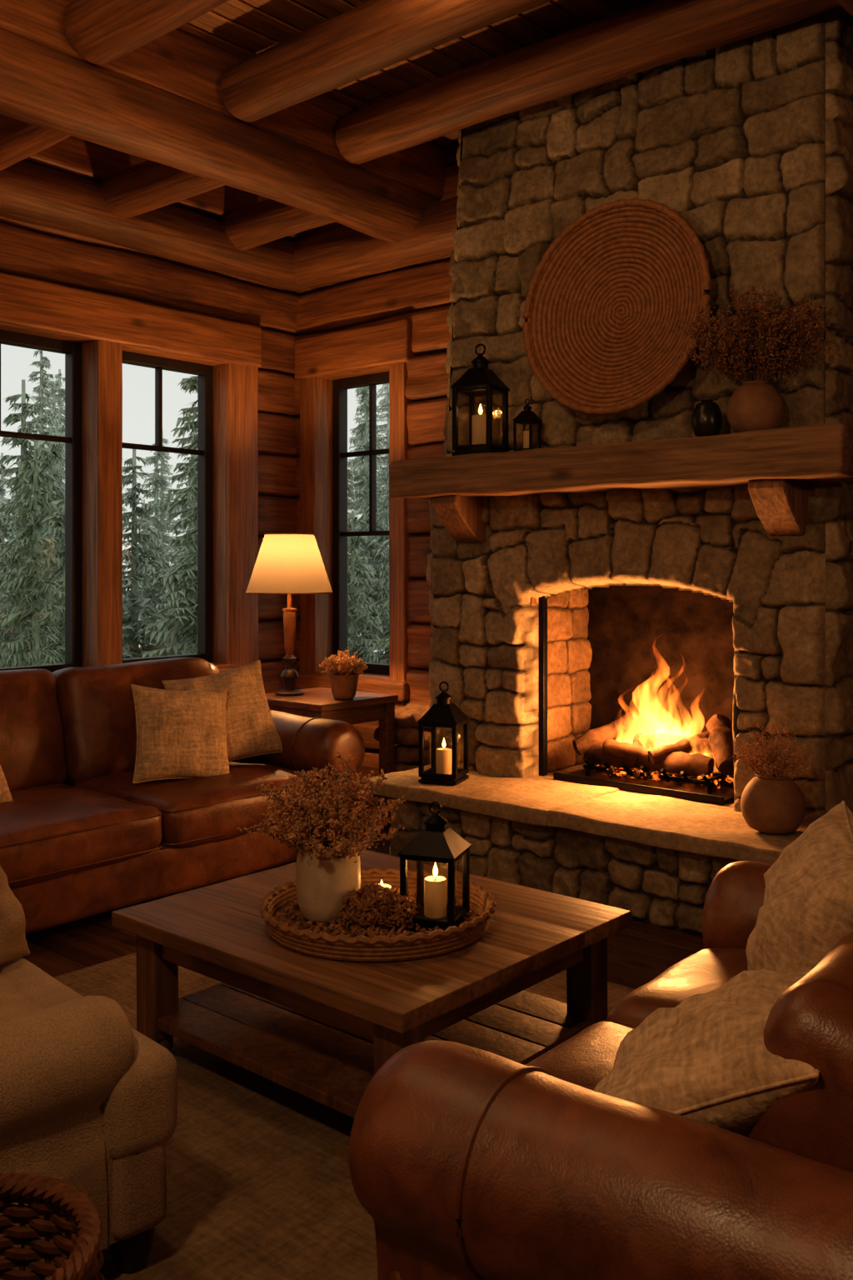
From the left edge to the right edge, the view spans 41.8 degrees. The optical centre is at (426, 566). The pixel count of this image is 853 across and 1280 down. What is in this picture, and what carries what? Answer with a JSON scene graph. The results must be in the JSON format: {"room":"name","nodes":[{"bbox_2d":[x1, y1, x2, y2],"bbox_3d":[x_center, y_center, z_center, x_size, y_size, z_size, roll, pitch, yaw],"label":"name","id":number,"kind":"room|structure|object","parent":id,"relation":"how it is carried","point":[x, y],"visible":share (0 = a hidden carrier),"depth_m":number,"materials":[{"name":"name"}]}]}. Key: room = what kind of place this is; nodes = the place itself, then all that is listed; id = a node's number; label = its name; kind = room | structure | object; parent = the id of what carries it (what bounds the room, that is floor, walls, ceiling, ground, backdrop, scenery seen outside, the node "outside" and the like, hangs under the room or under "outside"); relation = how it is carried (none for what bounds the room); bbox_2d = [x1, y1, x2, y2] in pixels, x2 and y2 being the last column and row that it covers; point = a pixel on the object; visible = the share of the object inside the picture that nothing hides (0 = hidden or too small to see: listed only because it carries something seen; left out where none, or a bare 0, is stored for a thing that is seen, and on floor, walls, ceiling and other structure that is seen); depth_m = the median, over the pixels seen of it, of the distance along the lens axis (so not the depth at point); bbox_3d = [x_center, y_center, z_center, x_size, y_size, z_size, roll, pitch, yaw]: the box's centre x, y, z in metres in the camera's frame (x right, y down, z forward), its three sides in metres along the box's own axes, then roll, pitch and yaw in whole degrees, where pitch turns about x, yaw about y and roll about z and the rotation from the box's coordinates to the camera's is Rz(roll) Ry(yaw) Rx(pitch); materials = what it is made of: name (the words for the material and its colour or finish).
{"room":"cabin living room","nodes":[
{"label":"cabin living room","id":0,"kind":"room"},
{"bbox_2d":[0,216,299,693],"bbox_3d":[-3.233,-0.521,4.653,0.259,3.851,7.200,0,0,41],"label":"wall","id":1,"kind":"structure","parent":0,"point":[27,250],"depth_m":6.91,"materials":[{"name":"brown wood"}]},
{"bbox_2d":[0,323,95,673],"bbox_3d":[-2.218,-0.318,5.824,0.296,1.920,1.035,0,0,41],"label":"window","id":2,"kind":"structure","parent":1,"relation":"in","point":[72,351],"depth_m":6.16,"materials":[{"name":"brown metal"}]},
{"bbox_2d":[95,339,122,664],"bbox_3d":[-1.785,-0.230,6.191,0.118,2.062,0.164,0,0,41],"label":"trim","id":3,"kind":"structure","parent":1,"relation":"attached to","point":[108,427],"depth_m":6.14,"materials":[{"name":"brown wood"}]},
{"bbox_2d":[0,271,263,369],"bbox_3d":[-1.950,-1.370,5.992,0.133,0.267,2.708,0,0,41],"label":"trim","id":4,"kind":"structure","parent":1,"relation":"attached to","point":[27,302],"depth_m":6.20,"materials":[{"name":"brown wood"}]},
{"bbox_2d":[122,345,234,669],"bbox_3d":[-1.554,-0.318,6.592,0.296,1.920,0.825,0,0,41],"label":"window","id":5,"kind":"structure","parent":1,"relation":"in","point":[204,372],"depth_m":6.84,"materials":[{"name":"brown metal"}]},
{"bbox_2d":[218,665,261,673],"bbox_3d":[-1.837,0.664,6.122,0.128,0.115,2.351,0,0,41],"label":"trim","id":6,"kind":"structure","parent":1,"relation":"attached to","point":[223,669],"depth_m":6.75,"materials":[{"name":"brown wood"}]},
{"bbox_2d":[226,362,258,666],"bbox_3d":[-1.165,0.069,6.907,0.118,2.662,0.239,0,0,41],"label":"trim","id":7,"kind":"structure","parent":1,"relation":"attached to","point":[242,380],"depth_m":6.85,"materials":[{"name":"brown wood"}]},
{"bbox_2d":[23,135,315,240],"bbox_3d":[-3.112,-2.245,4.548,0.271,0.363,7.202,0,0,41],"label":"ceiling","id":8,"kind":"structure","parent":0,"point":[72,154],"depth_m":5.98,"materials":[{"name":"wood"}]},
{"bbox_2d":[18,795,706,989],"bbox_3d":[-0.315,1.480,2.125,8.060,0.160,7.600,0,0,41],"label":"floor","id":9,"kind":"structure","parent":0,"point":[639,953],"depth_m":4.12,"materials":[{"name":"brown wood"}]},
{"bbox_2d":[0,659,363,934],"bbox_3d":[-1.414,0.916,4.721,1.113,0.968,2.255,0,0,41],"label":"leather sofa","id":10,"kind":"object","parent":9,"relation":"on","point":[79,839],"visible":0.7,"depth_m":4.61,"materials":[{"name":"brown leather"}]},
{"bbox_2d":[0,765,13,804],"bbox_3d":[-1.781,0.730,4.135,0.243,0.424,0.465,0,0,32],"label":"throw pillow","id":11,"kind":"object","parent":10,"relation":"on","point":[5,794],"visible":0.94,"depth_m":4.24,"materials":[{"name":"fabric"}]},
{"bbox_2d":[0,671,68,791],"bbox_3d":[-1.901,0.712,4.590,0.376,0.560,0.844,0,0,41],"label":"cushion","id":12,"kind":"object","parent":10,"relation":"on","point":[34,706],"depth_m":4.67,"materials":[{"name":"brown leather"}]},
{"bbox_2d":[0,785,162,889],"bbox_3d":[-1.569,1.031,4.298,0.786,0.264,0.850,0,0,41],"label":"seat cushion","id":13,"kind":"object","parent":10,"relation":"on","point":[52,837],"depth_m":4.15,"materials":[{"name":"brown leather"}]},
{"bbox_2d":[53,659,213,785],"bbox_3d":[-1.352,0.717,5.221,0.369,0.558,0.846,0,0,41],"label":"cushion","id":14,"kind":"object","parent":10,"relation":"on","point":[97,707],"depth_m":4.93,"materials":[{"name":"brown leather"}]},
{"bbox_2d":[130,684,229,784],"bbox_3d":[-1.063,0.728,4.850,0.476,0.445,0.232,0,0,-30],"label":"throw pillow","id":15,"kind":"object","parent":10,"relation":"on","point":[180,734],"visible":0.88,"depth_m":4.77,"materials":[{"name":"fabric"}]},
{"bbox_2d":[71,760,319,849],"bbox_3d":[-1.019,1.028,4.933,0.786,0.258,0.845,0,0,41],"label":"seat cushion","id":16,"kind":"object","parent":10,"relation":"on","point":[212,812],"depth_m":4.66,"materials":[{"name":"brown leather"}]},
{"bbox_2d":[161,660,283,762],"bbox_3d":[-0.930,0.690,5.133,0.537,0.496,0.253,0,0,-29],"label":"throw pillow","id":17,"kind":"object","parent":10,"relation":"on","point":[251,730],"visible":0.62,"depth_m":5.10,"materials":[{"name":"fabric"}]},
{"bbox_2d":[265,687,398,824],"bbox_3d":[-0.577,1.050,6.069,0.620,0.700,0.580,0,0,41],"label":"side table","id":18,"kind":"object","parent":9,"relation":"on","point":[365,707],"visible":0.44,"depth_m":5.96,"materials":[{"name":"brown wood"}]},
{"bbox_2d":[245,532,333,695],"bbox_3d":[-0.749,0.259,6.100,0.473,0.880,0.473,0,0,30],"label":"table lamp","id":19,"kind":"object","parent":18,"relation":"on","point":[288,563],"visible":1,"depth_m":5.96,"materials":[{"name":"fabric"}]},
{"bbox_2d":[320,649,368,699],"bbox_3d":[-0.437,0.567,5.914,0.258,0.261,0.258,0,0,-6],"label":"dried plant","id":20,"kind":"object","parent":18,"relation":"on","point":[343,677],"visible":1,"depth_m":5.85,"materials":[{"name":"plant"}]},
{"bbox_2d":[54,952,637,1279],"bbox_3d":[-0.407,1.393,2.218,3.320,0.013,3.620,0,0,41],"label":"area rug","id":21,"kind":"object","parent":9,"relation":"on","point":[261,1186],"visible":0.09,"depth_m":2.53,"materials":[{"name":"carpet"}]},
{"bbox_2d":[0,1172,104,1279],"bbox_3d":[-0.681,1.185,1.635,0.409,0.394,0.406,0,0,13],"label":"wicker basket","id":22,"kind":"object","parent":21,"relation":"on","point":[80,1221],"visible":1,"depth_m":1.80,"materials":[{"name":"wicker"}]},
{"bbox_2d":[0,958,178,1279],"bbox_3d":[-1.131,0.951,2.209,0.971,0.870,0.912,0,0,-43],"label":"upholstered armchair","id":23,"kind":"object","parent":21,"relation":"on","point":[88,1098],"visible":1,"depth_m":2.11,"materials":[{"name":"beige fabric"}]},
{"bbox_2d":[0,865,29,964],"bbox_3d":[-1.105,0.770,2.544,0.232,0.418,0.424,0,0,15],"label":"throw pillow","id":24,"kind":"object","parent":23,"relation":"on","point":[13,944],"visible":1,"depth_m":2.63,"materials":[{"name":"beige fabric"}]},
{"bbox_2d":[0,985,34,1019],"bbox_3d":[-1.013,1.052,2.319,0.634,0.220,0.484,0,0,-43],"label":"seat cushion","id":25,"kind":"object","parent":23,"relation":"on","point":[14,1000],"depth_m":2.45,"materials":[{"name":"beige fabric"}]},
{"bbox_2d":[0,958,178,1158],"bbox_3d":[-0.844,1.052,2.479,0.179,0.218,0.905,0,0,-43],"label":"armrest","id":26,"kind":"object","parent":23,"relation":"on","point":[134,1114],"depth_m":2.16,"materials":[{"name":"beige fabric"}]},
{"bbox_2d":[111,849,631,1119],"bbox_3d":[-0.154,1.176,3.129,1.100,0.421,0.961,0,0,41],"label":"coffee table","id":27,"kind":"object","parent":21,"relation":"on","point":[322,1030],"visible":0.59,"depth_m":2.94,"materials":[{"name":"brown wood"}]},
{"bbox_2d":[157,982,591,1119],"bbox_3d":[-0.155,1.266,3.128,1.000,0.030,0.836,0,0,41],"label":"shelf","id":28,"kind":"object","parent":27,"relation":"attached to","point":[330,1065],"depth_m":2.97,"materials":[{"name":"brown wood"}]},
{"bbox_2d":[259,867,496,961],"bbox_3d":[-0.131,0.932,3.011,0.635,0.075,0.635,0,0,33],"label":"woven tray","id":29,"kind":"object","parent":27,"relation":"on","point":[285,923],"visible":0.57,"depth_m":2.85,"materials":[{"name":"wicker"}]},
{"bbox_2d":[245,756,404,923],"bbox_3d":[-0.271,0.743,3.034,0.414,0.425,0.390,0,0,7],"label":"ceramic vase","id":30,"kind":"object","parent":29,"relation":"on","point":[330,834],"visible":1,"depth_m":2.96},
{"bbox_2d":[335,881,417,928],"bbox_3d":[-0.133,0.897,2.938,0.221,0.125,0.153,0,0,41],"label":"cluster","id":31,"kind":"object","parent":29,"relation":"on","point":[389,908],"visible":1,"depth_m":2.90,"materials":[{"name":"plant"}]},
{"bbox_2d":[374,880,391,904],"bbox_3d":[-0.127,0.919,3.153,0.056,0.070,0.056,0,0,41],"label":"votive candle","id":32,"kind":"object","parent":29,"relation":"on","point":[381,884],"visible":0.27,"depth_m":3.16,"materials":[{"name":"wax"}]},
{"bbox_2d":[398,801,471,930],"bbox_3d":[0.024,0.791,2.983,0.156,0.327,0.156,0,0,19],"label":"lantern","id":33,"kind":"object","parent":29,"relation":"on","point":[437,842],"visible":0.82,"depth_m":2.95,"materials":[{"name":"black metal"}]},
{"bbox_2d":[424,875,446,918],"bbox_3d":[0.024,0.882,2.983,0.060,0.098,0.060,0,0,19],"label":"pillar candle","id":34,"kind":"object","parent":33,"relation":"on","point":[435,887],"depth_m":2.96,"materials":[{"name":"wax"}]},
{"bbox_2d":[350,863,852,1279],"bbox_3d":[0.776,1.000,2.078,1.055,0.772,1.697,0,0,36],"label":"leather sofa","id":35,"kind":"object","parent":21,"relation":"on","point":[466,1164],"visible":0.68,"depth_m":1.57,"materials":[{"name":"brown leather"}]},
{"bbox_2d":[529,1020,639,1087],"bbox_3d":[0.451,1.034,1.979,0.645,0.255,0.552,0,0,36],"label":"seat cushion","id":36,"kind":"object","parent":35,"relation":"on","point":[587,1054],"depth_m":2.10,"materials":[{"name":"brown leather"}]},
{"bbox_2d":[606,946,748,1024],"bbox_3d":[0.779,1.037,2.417,0.644,0.264,0.564,0,0,36],"label":"seat cushion","id":37,"kind":"object","parent":35,"relation":"on","point":[705,971],"depth_m":2.49,"materials":[{"name":"brown leather"}]},
{"bbox_2d":[595,969,820,1129],"bbox_3d":[0.517,0.826,1.880,0.392,0.292,0.555,0,0,32],"label":"throw pillow","id":38,"kind":"object","parent":35,"relation":"on","point":[709,1054],"visible":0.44,"depth_m":1.71,"materials":[{"name":"fabric"}]},
{"bbox_2d":[745,800,852,974],"bbox_3d":[0.810,0.755,2.262,0.340,0.483,0.452,0,0,30],"label":"throw pillow","id":39,"kind":"object","parent":35,"relation":"on","point":[807,909],"visible":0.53,"depth_m":2.18,"materials":[{"name":"fabric"}]},
{"bbox_2d":[750,933,852,1164],"bbox_3d":[0.779,0.816,1.737,0.481,0.398,0.561,0,0,36],"label":"cushion","id":40,"kind":"object","parent":35,"relation":"on","point":[811,1018],"depth_m":1.59,"materials":[{"name":"brown leather"}]},
{"bbox_2d":[375,704,431,774],"bbox_3d":[0.014,1.090,6.187,0.592,0.633,0.349,0,0,41],"label":"firewood stack","id":41,"kind":"object","parent":9,"relation":"on","point":[407,727],"visible":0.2,"depth_m":6.12,"materials":[{"name":"brown wood"}]},
{"bbox_2d":[364,5,852,935],"bbox_3d":[0.952,-0.510,4.986,2.434,3.820,1.256,0,0,41],"label":"stone fireplace","id":42,"kind":"object","parent":9,"relation":"on","point":[620,566],"visible":0.77,"depth_m":4.77,"materials":[{"name":"stone"}]},
{"bbox_2d":[417,681,469,784],"bbox_3d":[0.081,0.765,5.195,0.192,0.462,0.192,0,0,21],"label":"lantern","id":43,"kind":"object","parent":42,"relation":"on","point":[444,770],"visible":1,"depth_m":5.15,"materials":[{"name":"black metal"}]},
{"bbox_2d":[435,747,451,774],"bbox_3d":[0.081,0.906,5.195,0.074,0.115,0.074,0,0,21],"label":"pillar candle","id":44,"kind":"object","parent":43,"relation":"on","point":[443,755],"depth_m":5.16,"materials":[{"name":"wax"}]},
{"bbox_2d":[450,343,509,456],"bbox_3d":[0.254,-0.782,5.257,0.208,0.537,0.208,0,0,29],"label":"lantern","id":45,"kind":"object","parent":42,"relation":"on","point":[479,380],"visible":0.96,"depth_m":5.22,"materials":[{"name":"black metal"}]},
{"bbox_2d":[472,414,486,447],"bbox_3d":[0.254,-0.632,5.257,0.080,0.160,0.080,0,0,29],"label":"pillar candle","id":46,"kind":"object","parent":45,"relation":"on","point":[479,421],"depth_m":5.22,"materials":[{"name":"wax"}]},
{"bbox_2d":[512,399,542,450],"bbox_3d":[0.463,-0.642,5.116,0.099,0.256,0.099,0,0,36],"label":"lantern","id":47,"kind":"object","parent":42,"relation":"on","point":[527,416],"visible":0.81,"depth_m":5.10,"materials":[{"name":"black metal"}]},
{"bbox_2d":[523,430,529,449],"bbox_3d":[0.463,-0.577,5.116,0.038,0.089,0.038,0,0,36],"label":"pillar candle","id":48,"kind":"object","parent":47,"relation":"on","point":[526,433],"depth_m":5.10,"materials":[{"name":"wax"}]},
{"bbox_2d":[522,198,711,415],"bbox_3d":[0.811,-1.109,4.800,0.929,0.928,0.146,0,0,41],"label":"disc","id":49,"kind":"object","parent":42,"relation":"attached to","point":[605,303],"visible":1,"depth_m":4.82,"materials":[{"name":"wicker"}]},
{"bbox_2d":[574,710,734,788],"bbox_3d":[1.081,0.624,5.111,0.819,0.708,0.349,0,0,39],"label":"firewood","id":50,"kind":"object","parent":42,"relation":"in","point":[711,750],"visible":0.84,"depth_m":5.02,"materials":[{"name":"brown"}]},
{"bbox_2d":[691,399,723,437],"bbox_3d":[1.131,-0.594,4.498,0.124,0.155,0.124,0,0,41],"label":"vase","id":51,"kind":"object","parent":42,"relation":"on","point":[707,417],"visible":0.9,"depth_m":4.45,"materials":[{"name":"ceramic"}]},
{"bbox_2d":[678,282,839,433],"bbox_3d":[1.222,-0.814,4.292,0.425,0.597,0.601,0,0,-42],"label":"clay vase","id":52,"kind":"object","parent":42,"relation":"on","point":[752,347],"visible":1,"depth_m":4.29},
{"bbox_2d":[734,725,812,834],"bbox_3d":[1.298,0.795,4.176,0.288,0.402,0.273,0,0,11],"label":"clay vase","id":53,"kind":"object","parent":42,"relation":"on","point":[772,802],"visible":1,"depth_m":4.12,"materials":[{"name":"ceramic"}]},
{"bbox_2d":[291,141,459,784],"bbox_3d":[2.061,-0.523,4.869,7.660,3.850,0.261,0,0,41],"label":"wall","id":54,"kind":"structure","parent":0,"point":[418,292],"depth_m":6.59,"materials":[{"name":"brown wood"}]},
{"bbox_2d":[300,376,318,673],"bbox_3d":[-0.734,0.084,7.186,0.145,2.630,0.104,0,0,41],"label":"trim","id":55,"kind":"structure","parent":54,"relation":"attached to","point":[308,386],"depth_m":7.14,"materials":[{"name":"brown wood"}]},
{"bbox_2d":[310,365,390,680],"bbox_3d":[-0.370,-0.265,7.003,0.725,1.965,0.296,0,0,41],"label":"window","id":56,"kind":"structure","parent":54,"relation":"in","point":[340,387],"depth_m":7.19,"materials":[{"name":"brown metal"}]},
{"bbox_2d":[295,672,409,702],"bbox_3d":[-0.450,0.740,6.918,0.940,0.124,0.134,0,0,41],"label":"trim","id":57,"kind":"structure","parent":54,"relation":"attached to","point":[305,680],"depth_m":6.75,"materials":[{"name":"brown wood"}]},
{"bbox_2d":[294,318,416,379],"bbox_3d":[-0.453,-1.341,6.931,0.978,0.266,0.121,0,0,41],"label":"trim","id":58,"kind":"structure","parent":54,"relation":"attached to","point":[385,343],"depth_m":6.85,"materials":[{"name":"brown wood"}]},
{"bbox_2d":[389,362,414,708],"bbox_3d":[-0.146,0.084,6.677,0.130,2.630,0.104,0,0,41],"label":"trim","id":59,"kind":"structure","parent":54,"relation":"attached to","point":[399,446],"depth_m":6.63,"materials":[{"name":"brown wood"}]},
{"bbox_2d":[835,0,852,15],"bbox_3d":[-0.072,-2.060,1.901,0.381,0.379,7.180,0,0,41],"label":"ceiling beam","id":60,"kind":"structure","parent":54,"relation":"attached to","point":[847,5],"depth_m":3.77,"materials":[{"name":"brown wood"}]},
{"bbox_2d":[176,0,656,147],"bbox_3d":[-0.300,-2.501,2.112,8.097,0.154,7.596,0,0,41],"label":"ceiling","id":61,"kind":"structure","parent":0,"point":[244,29],"depth_m":5.06,"materials":[{"name":"brown wood"}]},
{"bbox_2d":[0,114,70,170],"bbox_3d":[-1.895,-2.001,5.136,1.090,0.236,0.250,0,0,41],"label":"ceiling beam","id":62,"kind":"structure","parent":61,"relation":"attached to","point":[19,140],"depth_m":4.98,"materials":[{"name":"brown wood"}]},
{"bbox_2d":[63,0,229,64],"bbox_3d":[-0.316,-2.214,3.683,2.900,0.265,0.269,0,0,41],"label":"ceiling beam","id":63,"kind":"structure","parent":61,"relation":"attached to","point":[101,32],"depth_m":4.38,"materials":[{"name":"brown wood"}]},
{"bbox_2d":[0,160,310,291],"bbox_3d":[-3.128,-1.930,4.529,0.316,0.328,7.150,0,0,41],"label":"ceiling beam","id":64,"kind":"structure","parent":61,"relation":"attached to","point":[32,192],"depth_m":6.16,"materials":[{"name":"brown wood"}]},
{"bbox_2d":[100,160,226,218],"bbox_3d":[-1.351,-1.995,5.764,1.090,0.236,0.239,0,0,41],"label":"ceiling beam","id":65,"kind":"structure","parent":61,"relation":"attached to","point":[147,186],"depth_m":5.73,"materials":[{"name":"brown wood"}]},
{"bbox_2d":[0,28,440,243],"bbox_3d":[-2.337,-2.040,3.863,0.393,0.382,7.182,0,0,41],"label":"ceiling beam","id":66,"kind":"structure","parent":61,"relation":"attached to","point":[41,85],"depth_m":5.13,"materials":[{"name":"brown wood"}]},
{"bbox_2d":[0,0,449,199],"bbox_3d":[-2.310,-2.270,3.855,0.313,0.313,7.204,0,0,41],"label":"ceiling beam","id":67,"kind":"structure","parent":61,"relation":"attached to","point":[179,63],"depth_m":5.14,"materials":[{"name":"wood"}]},
{"bbox_2d":[217,199,335,250],"bbox_3d":[-0.816,-2.003,6.381,1.090,0.245,0.238,0,0,41],"label":"ceiling beam","id":68,"kind":"structure","parent":61,"relation":"attached to","point":[259,223],"depth_m":6.37,"materials":[{"name":"brown wood"}]},
{"bbox_2d":[293,195,458,288],"bbox_3d":[-0.176,-1.927,6.593,1.900,0.316,0.308,0,0,41],"label":"ceiling beam","id":69,"kind":"structure","parent":61,"relation":"attached to","point":[345,252],"depth_m":6.60,"materials":[{"name":"brown wood"}]},
{"bbox_2d":[220,0,552,122],"bbox_3d":[0.208,-2.208,4.287,2.900,0.271,0.269,0,0,41],"label":"ceiling beam","id":70,"kind":"structure","parent":61,"relation":"attached to","point":[371,37],"depth_m":4.65,"materials":[{"name":"brown wood"}]},
{"bbox_2d":[335,0,840,164],"bbox_3d":[0.694,-2.212,4.849,2.900,0.261,0.263,0,0,41],"label":"ceiling beam","id":71,"kind":"structure","parent":61,"relation":"attached to","point":[658,32],"depth_m":4.82,"materials":[{"name":"brown wood"}]},
{"label":"outside","id":72,"kind":"structure","parent":0,"visible":0},
{"bbox_2d":[0,350,64,630],"bbox_3d":[-9.647,-0.086,28.306,3.019,11.225,3.034,0,0,39],"label":"conifer tree","id":73,"kind":"object","parent":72,"point":[42,419],"visible":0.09,"depth_m":28.25,"materials":[{"name":"plant"}]},
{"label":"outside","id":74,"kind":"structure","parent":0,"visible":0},
{"bbox_2d":[125,432,183,654],"bbox_3d":[-10.366,0.068,43.916,3.342,10.989,3.325,0,0,16],"label":"conifer tree","id":75,"kind":"object","parent":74,"point":[162,464],"visible":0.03,"depth_m":43.97,"materials":[{"name":"plant"}]},
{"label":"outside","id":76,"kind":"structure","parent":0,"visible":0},
{"bbox_2d":[347,389,388,625],"bbox_3d":[-2.319,-2.809,43.119,2.947,11.439,2.878,0,0,40],"label":"conifer tree","id":77,"kind":"object","parent":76,"point":[358,510],"visible":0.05,"depth_m":42.96,"materials":[{"name":"plant"}]},
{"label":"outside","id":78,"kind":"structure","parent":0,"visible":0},
{"bbox_2d":[356,383,389,649],"bbox_3d":[-1.462,-2.425,43.362,3.418,12.002,3.436,0,0,-43],"label":"conifer tree","id":79,"kind":"object","parent":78,"point":[384,403],"visible":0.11,"depth_m":43.14,"materials":[{"name":"plant"}]},
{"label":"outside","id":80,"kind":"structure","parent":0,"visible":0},
{"bbox_3d":[-9.581,9.936,34.759,80.000,3.308,100.000,0,0,41],"label":"ground","id":81,"kind":"structure","parent":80,"visible":0},
{"bbox_2d":[0,511,12,631],"bbox_3d":[-11.890,5.274,30.943,3.564,13.982,3.926,0,0,-28],"label":"conifer tree","id":82,"kind":"object","parent":81,"relation":"on","point":[1,514],"visible":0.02,"depth_m":31.01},
{"bbox_2d":[0,452,15,637],"bbox_3d":[-15.401,3.275,40.454,4.561,14.788,4.454,0,0,10],"label":"conifer tree","id":83,"kind":"object","parent":81,"relation":"on","point":[3,500],"visible":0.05,"depth_m":40.38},
{"bbox_2d":[0,460,52,667],"bbox_3d":[-7.205,4.032,19.865,2.463,11.828,2.713,0,0,44],"label":"conifer tree","id":84,"kind":"object","parent":81,"relation":"on","point":[18,562],"visible":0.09,"depth_m":19.77,"materials":[{"name":"plant"}]},
{"bbox_2d":[0,379,62,666],"bbox_3d":[-8.663,3.584,23.904,4.708,15.233,4.684,0,0,38],"label":"conifer tree","id":85,"kind":"object","parent":81,"relation":"on","point":[25,443],"visible":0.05,"depth_m":23.93,"materials":[{"name":"plant"}]},
{"bbox_2d":[0,431,64,666],"bbox_3d":[-6.024,4.382,16.905,2.922,12.834,2.907,0,0,-26],"label":"conifer tree","id":86,"kind":"object","parent":81,"relation":"on","point":[26,612],"visible":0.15,"depth_m":16.81,"materials":[{"name":"plant"}]},
{"bbox_2d":[5,426,64,659],"bbox_3d":[-7.608,4.803,22.483,3.791,15.246,3.882,0,0,-8],"label":"conifer tree","id":87,"kind":"object","parent":81,"relation":"on","point":[52,456],"visible":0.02,"depth_m":22.45,"materials":[{"name":"plant"}]},
{"bbox_2d":[27,488,64,664],"bbox_3d":[-6.318,4.679,19.441,3.781,12.076,3.872,0,0,1],"label":"conifer tree","id":88,"kind":"object","parent":81,"relation":"on","point":[59,520],"visible":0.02,"depth_m":19.40,"materials":[{"name":"plant"}]},
{"bbox_2d":[43,380,64,570],"bbox_3d":[-14.542,0.409,43.341,5.001,15.244,4.541,0,0,37],"label":"conifer tree","id":89,"kind":"object","parent":81,"relation":"on","point":[54,400],"visible":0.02,"depth_m":43.27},
{"bbox_2d":[44,369,64,626],"bbox_3d":[-11.002,1.793,33.586,4.122,15.456,4.221,0,0,16],"label":"conifer tree","id":90,"kind":"object","parent":81,"relation":"on","point":[61,392],"visible":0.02,"depth_m":33.52,"materials":[{"name":"plant"}]},
{"bbox_2d":[122,475,130,650],"bbox_3d":[-12.785,0.087,44.880,3.350,14.420,3.042,0,0,22],"label":"conifer tree","id":91,"kind":"object","parent":81,"relation":"on","point":[124,509],"visible":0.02,"depth_m":44.87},
{"bbox_2d":[122,505,130,653],"bbox_3d":[-8.920,4.192,31.306,3.239,13.828,3.568,0,0,-4],"label":"conifer tree","id":92,"kind":"object","parent":81,"relation":"on","point":[128,582],"visible":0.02,"depth_m":31.27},
{"bbox_2d":[124,499,160,648],"bbox_3d":[-9.651,3.085,38.461,2.569,10.841,2.556,0,0,-19],"label":"conifer tree","id":93,"kind":"object","parent":81,"relation":"on","point":[140,615],"visible":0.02,"depth_m":38.45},
{"bbox_2d":[122,449,180,659],"bbox_3d":[-6.968,4.463,26.046,4.507,14.640,4.530,0,0,-2],"label":"conifer tree","id":94,"kind":"object","parent":81,"relation":"on","point":[134,625],"visible":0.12,"depth_m":26.09,"materials":[{"name":"plant"}]},
{"bbox_2d":[122,443,184,654],"bbox_3d":[-8.253,3.120,33.977,3.743,14.014,3.833,0,0,-5],"label":"conifer tree","id":95,"kind":"object","parent":81,"relation":"on","point":[156,492],"visible":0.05,"depth_m":33.94,"materials":[{"name":"plant"}]},
{"bbox_2d":[134,375,197,657],"bbox_3d":[-4.144,3.580,20.316,4.167,15.216,4.267,0,0,7],"label":"conifer tree","id":96,"kind":"object","parent":81,"relation":"on","point":[190,586],"visible":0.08,"depth_m":20.17,"materials":[{"name":"plant"}]},
{"bbox_2d":[140,418,197,654],"bbox_3d":[-6.654,2.880,32.635,4.394,14.488,4.416,0,0,14],"label":"conifer tree","id":97,"kind":"object","parent":81,"relation":"on","point":[192,457],"visible":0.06,"depth_m":32.43,"materials":[{"name":"plant"}]},
{"bbox_2d":[162,460,197,654],"bbox_3d":[-5.260,4.939,26.258,3.896,15.280,4.292,0,0,11],"label":"conifer tree","id":98,"kind":"object","parent":81,"relation":"on","point":[185,637],"visible":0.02,"depth_m":26.02,"materials":[{"name":"plant"}]},
{"bbox_2d":[173,417,197,638],"bbox_3d":[-7.321,0.089,37.157,3.153,14.132,3.079,0,0,10],"label":"conifer tree","id":99,"kind":"object","parent":81,"relation":"on","point":[197,417],"visible":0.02,"depth_m":37.17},
{"bbox_2d":[185,602,194,654],"bbox_3d":[-4.333,4.334,23.583,3.383,11.748,3.727,0,0,-28],"label":"conifer tree","id":100,"kind":"object","parent":81,"relation":"on","point":[192,622],"visible":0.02,"depth_m":23.43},
{"bbox_2d":[347,460,379,656],"bbox_3d":[-1.887,3.018,25.794,2.446,11.109,2.694,0,0,14],"label":"conifer tree","id":101,"kind":"object","parent":81,"relation":"on","point":[350,473],"visible":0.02,"depth_m":25.82,"materials":[{"name":"plant"}]},
{"bbox_2d":[347,510,384,662],"bbox_3d":[-1.359,4.726,21.000,3.535,11.546,3.620,0,0,15],"label":"conifer tree","id":102,"kind":"object","parent":81,"relation":"on","point":[354,618],"visible":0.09,"depth_m":20.91,"materials":[{"name":"plant"}]},
{"bbox_2d":[347,386,389,662],"bbox_3d":[-1.657,1.992,29.430,3.668,14.165,3.330,0,0,11],"label":"conifer tree","id":103,"kind":"object","parent":81,"relation":"on","point":[368,548],"visible":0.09,"depth_m":29.37,"materials":[{"name":"plant"}]},
{"bbox_2d":[360,481,389,664],"bbox_3d":[-0.810,4.856,27.768,3.475,14.376,3.155,0,0,-32],"label":"conifer tree","id":104,"kind":"object","parent":81,"relation":"on","point":[384,620],"visible":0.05,"depth_m":27.69,"materials":[{"name":"plant"}]},
{"bbox_2d":[360,476,389,661],"bbox_3d":[-0.950,3.801,29.559,3.173,12.373,2.880,0,0,6],"label":"conifer tree","id":105,"kind":"object","parent":81,"relation":"on","point":[381,539],"visible":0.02,"depth_m":29.47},
{"bbox_2d":[377,587,389,650],"bbox_3d":[-0.228,5.056,16.594,3.042,14.007,3.027,0,0,-12],"label":"conifer tree","id":106,"kind":"object","parent":81,"relation":"on","point":[385,644],"visible":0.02,"depth_m":16.56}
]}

